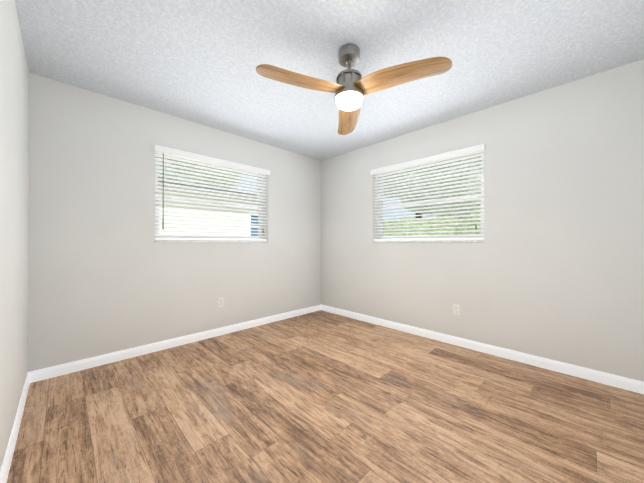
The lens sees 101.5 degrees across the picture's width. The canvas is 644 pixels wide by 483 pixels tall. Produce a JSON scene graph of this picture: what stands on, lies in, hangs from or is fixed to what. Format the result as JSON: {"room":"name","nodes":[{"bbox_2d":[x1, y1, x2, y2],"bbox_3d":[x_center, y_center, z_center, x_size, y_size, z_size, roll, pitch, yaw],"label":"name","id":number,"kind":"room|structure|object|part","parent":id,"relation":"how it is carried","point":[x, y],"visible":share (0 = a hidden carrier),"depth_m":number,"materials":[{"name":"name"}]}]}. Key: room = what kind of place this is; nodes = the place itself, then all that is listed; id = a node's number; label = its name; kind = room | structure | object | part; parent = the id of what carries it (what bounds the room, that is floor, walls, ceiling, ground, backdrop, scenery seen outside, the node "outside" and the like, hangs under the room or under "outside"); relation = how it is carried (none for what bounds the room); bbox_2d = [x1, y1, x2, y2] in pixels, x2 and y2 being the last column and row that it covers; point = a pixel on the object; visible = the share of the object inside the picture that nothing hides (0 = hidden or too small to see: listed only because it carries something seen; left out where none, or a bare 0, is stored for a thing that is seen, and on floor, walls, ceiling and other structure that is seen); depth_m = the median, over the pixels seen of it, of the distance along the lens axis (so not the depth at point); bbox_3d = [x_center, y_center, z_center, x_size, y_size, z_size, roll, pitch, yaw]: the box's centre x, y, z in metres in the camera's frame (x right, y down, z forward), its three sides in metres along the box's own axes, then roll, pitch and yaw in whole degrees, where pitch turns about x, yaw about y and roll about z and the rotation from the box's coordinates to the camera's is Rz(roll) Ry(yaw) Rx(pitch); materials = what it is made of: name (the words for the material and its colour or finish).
{"room":"empty bedroom","nodes":[
{"label":"empty bedroom","id":0,"kind":"room"},
{"bbox_2d":[0,0,28,471],"bbox_3d":[-1.042,-0.117,0.639,0.200,2.440,4.200,0,0,-45],"label":"wall","id":1,"kind":"structure","parent":0,"point":[14,128],"depth_m":1.43,"materials":[{"name":"paint"}]},
{"bbox_2d":[0,372,29,482],"bbox_3d":[-0.966,1.060,0.710,0.013,0.086,3.800,0,0,-45],"label":"baseboard","id":2,"kind":"structure","parent":1,"relation":"attached to","point":[5,468],"depth_m":1.41,"materials":[{"name":"white wood"}]},
{"bbox_2d":[28,72,320,371],"bbox_3d":[-1.229,-0.107,3.261,3.610,2.440,0.200,0,0,-45],"label":"wall","id":3,"kind":"structure","parent":0,"point":[107,274],"depth_m":2.52,"materials":[{"name":"paint"}]},
{"bbox_2d":[29,305,320,382],"bbox_3d":[-1.154,1.070,3.180,3.210,0.086,0.013,0,0,-45],"label":"baseboard","id":4,"kind":"structure","parent":3,"relation":"attached to","point":[57,370],"depth_m":2.62,"materials":[{"name":"white wood"}]},
{"bbox_2d":[155,153,262,240],"bbox_3d":[-1.322,-0.487,3.248,1.344,0.960,0.060,0,0,-45],"label":"window frame","id":5,"kind":"structure","parent":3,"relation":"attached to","point":[212,240],"depth_m":3.21,"materials":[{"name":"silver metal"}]},
{"bbox_2d":[156,156,260,237],"bbox_3d":[-1.318,-0.487,3.243,1.267,0.884,0.064,0,0,-45],"label":"window","id":6,"kind":"structure","parent":5,"relation":"attached to","point":[198,197],"depth_m":3.12,"materials":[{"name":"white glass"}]},
{"bbox_3d":[-1.318,-0.487,3.243,1.267,0.884,0.064,0,0,-45],"label":"window sash","id":7,"kind":"part","parent":6,"relation":"part of","materials":[{"name":"white plastic"}]},
{"bbox_2d":[154,144,269,240],"bbox_3d":[-1.232,-0.493,3.156,1.370,0.960,0.112,0,0,-45],"label":"window blind","id":8,"kind":"object","parent":6,"relation":"attached to","point":[174,153],"visible":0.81,"depth_m":3.06,"materials":[{"name":"white plastic"}]},
{"bbox_2d":[155,241,268,241],"bbox_3d":[-1.252,0.002,3.174,1.338,0.019,0.138,0,0,-45],"label":"window sill","id":9,"kind":"structure","parent":3,"relation":"attached to","point":[211,241],"depth_m":3.05,"materials":[{"name":"white wood"}]},
{"bbox_2d":[218,297,223,307],"bbox_3d":[-1.204,0.727,3.136,0.070,0.115,0.007,0,0,-45],"label":"electrical outlet","id":10,"kind":"object","parent":3,"relation":"attached to","point":[220,302],"visible":1,"depth_m":3.13,"materials":[{"name":"white plastic"}]},
{"bbox_2d":[7,310,643,482],"bbox_3d":[0.174,1.168,1.830,3.610,0.120,4.200,0,0,-45],"label":"floor","id":11,"kind":"structure","parent":0,"point":[320,396],"depth_m":1.66,"materials":[{"name":"brown wood"}]},
{"bbox_2d":[15,0,643,160],"bbox_3d":[0.174,-1.392,1.840,3.610,0.120,4.200,0,0,-45],"label":"ceiling","id":12,"kind":"structure","parent":0,"point":[198,61],"depth_m":1.85,"materials":[{"name":"white paint"}]},
{"bbox_2d":[256,44,451,134],"bbox_3d":[0.201,-1.135,1.739,1.122,0.394,1.105,0,0,-45],"label":"fan","id":13,"kind":"object","parent":12,"relation":"hanging from","point":[350,88],"visible":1,"depth_m":1.73,"materials":[{"name":"brown wood"}]},
{"bbox_3d":[-0.110,-1.034,1.687,0.607,0.050,0.292,0,0,-45],"label":"blade","id":14,"kind":"part","parent":13,"relation":"part of","materials":[{"name":"brown wood"}]},
{"bbox_3d":[0.190,-1.113,1.844,0.184,0.122,0.184,0,0,-45],"label":"motor","id":15,"kind":"part","parent":13,"relation":"part of","materials":[{"name":"silver metal"}]},
{"bbox_3d":[0.203,-1.033,2.174,0.507,0.050,0.488,0,0,-45],"label":"blade","id":16,"kind":"part","parent":13,"relation":"part of","materials":[{"name":"brown wood"}]},
{"bbox_3d":[0.475,-1.034,1.660,0.257,0.050,0.610,0,0,-45],"label":"blade","id":17,"kind":"part","parent":13,"relation":"part of","materials":[{"name":"brown wood"}]},
{"bbox_2d":[321,59,643,381],"bbox_3d":[1.389,-0.108,3.030,0.200,2.440,4.200,0,0,-45],"label":"wall","id":18,"kind":"structure","parent":0,"point":[551,267],"depth_m":2.38,"materials":[{"name":"paint"}]},
{"bbox_2d":[372,241,483,241],"bbox_3d":[1.198,0.002,3.160,0.138,0.019,1.336,0,0,-45],"label":"window sill","id":19,"kind":"structure","parent":18,"relation":"attached to","point":[427,241],"depth_m":3.04,"materials":[{"name":"white wood"}]},
{"bbox_2d":[378,152,483,240],"bbox_3d":[1.269,-0.487,3.232,0.060,0.960,1.342,0,0,-45],"label":"window frame","id":20,"kind":"structure","parent":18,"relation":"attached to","point":[431,240],"depth_m":3.12,"materials":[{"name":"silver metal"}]},
{"bbox_2d":[380,156,482,237],"bbox_3d":[1.265,-0.487,3.228,0.064,0.884,1.265,0,0,-45],"label":"window","id":21,"kind":"structure","parent":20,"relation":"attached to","point":[429,205],"depth_m":3.13,"materials":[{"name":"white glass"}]},
{"bbox_2d":[370,144,484,240],"bbox_3d":[1.177,-0.493,3.142,0.112,0.960,1.367,0,0,-45],"label":"window blind","id":22,"kind":"object","parent":21,"relation":"attached to","point":[457,154],"visible":0.85,"depth_m":3.05,"materials":[{"name":"white plastic"}]},
{"bbox_3d":[1.265,-0.487,3.228,0.064,0.884,1.265,0,0,-45],"label":"window sash","id":23,"kind":"part","parent":21,"relation":"part of","materials":[{"name":"white plastic"}]},
{"bbox_2d":[453,304,459,314],"bbox_3d":[1.442,0.731,2.825,0.007,0.115,0.070,0,0,-45],"label":"electrical outlet","id":24,"kind":"object","parent":18,"relation":"attached to","point":[456,309],"visible":1,"depth_m":2.82,"materials":[{"name":"white plastic"}]},
{"bbox_2d":[321,305,643,393],"bbox_3d":[1.313,1.069,2.951,0.013,0.086,3.800,0,0,-45],"label":"baseboard","id":25,"kind":"structure","parent":18,"relation":"attached to","point":[636,386],"depth_m":2.46,"materials":[{"name":"white wood"}]},
{"label":"outside","id":26,"kind":"structure","parent":0,"visible":0},
{"bbox_3d":[-1.767,1.354,8.645,70.000,0.160,75.000,0,0,-45],"label":"ground","id":27,"kind":"structure","parent":26,"visible":0},
{"bbox_2d":[158,157,181,183],"bbox_3d":[-11.142,-3.320,13.649,7.696,8.969,6.729,0,0,-45],"label":"tree","id":28,"kind":"object","parent":27,"relation":"on","point":[167,174],"depth_m":13.41,"materials":[{"name":"green plant"}]},
{"bbox_2d":[160,157,242,189],"bbox_3d":[-9.415,-3.796,17.816,8.240,9.952,9.715,0,0,-45],"label":"tree","id":29,"kind":"object","parent":27,"relation":"on","point":[204,173],"depth_m":16.20,"materials":[{"name":"green plant"}]},
{"bbox_2d":[155,191,259,242],"bbox_3d":[-5.689,-0.181,7.290,14.500,2.880,0.200,0,0,-45],"label":"siding","id":30,"kind":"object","parent":27,"relation":"on","point":[191,222],"depth_m":8.86,"materials":[{"name":"white"}]},
{"bbox_2d":[158,180,256,195],"bbox_3d":[-6.348,-1.884,7.967,15.300,0.470,2.720,0,0,-45],"label":"shingles","id":31,"kind":"object","parent":30,"relation":"on","point":[206,188],"depth_m":8.57,"materials":[{"name":"grey"}]},
{"bbox_2d":[158,184,256,201],"bbox_3d":[-5.499,-1.582,7.103,15.300,0.180,0.339,0,0,-45],"label":"fascia","id":32,"kind":"object","parent":30,"relation":"attached to","point":[206,194],"depth_m":8.55,"materials":[{"name":"beige"}]},
{"bbox_2d":[249,213,257,235],"bbox_3d":[-2.449,-0.584,10.380,0.970,0.970,0.120,0,0,-45],"label":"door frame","id":33,"kind":"structure","parent":30,"relation":"attached to","point":[250,225],"depth_m":10.03,"materials":[{"name":"white"}]},
{"bbox_2d":[251,215,257,235],"bbox_3d":[-2.495,-0.584,10.426,0.850,0.850,0.010,0,0,-45],"label":"glass pane","id":34,"kind":"object","parent":33,"relation":"attached to","point":[254,225],"depth_m":10.28,"materials":[{"name":"blue glass"}]},
{"bbox_2d":[384,171,435,217],"bbox_3d":[4.801,-2.834,13.128,7.498,7.974,7.065,0,0,-45],"label":"tree","id":35,"kind":"object","parent":27,"relation":"on","point":[407,194],"depth_m":13.03,"materials":[{"name":"green plant"}]},
{"bbox_2d":[381,208,483,242],"bbox_3d":[3.581,0.241,5.950,2.338,2.518,11.454,0,0,-45],"label":"hedge","id":36,"kind":"object","parent":27,"relation":"on","point":[444,226],"depth_m":6.20,"materials":[{"name":"green plant"}]},
{"bbox_2d":[411,156,480,215],"bbox_3d":[5.214,-1.915,8.423,5.369,6.125,5.372,0,0,-45],"label":"tree","id":37,"kind":"object","parent":27,"relation":"on","point":[459,210],"depth_m":7.57,"materials":[{"name":"green plant"}]},
{"bbox_2d":[435,214,467,218],"bbox_3d":[8.389,-2.766,16.283,7.446,7.878,7.677,0,0,-45],"label":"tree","id":38,"kind":"object","parent":27,"relation":"on","point":[457,217],"depth_m":14.18,"materials":[{"name":"green plant"}]}
]}

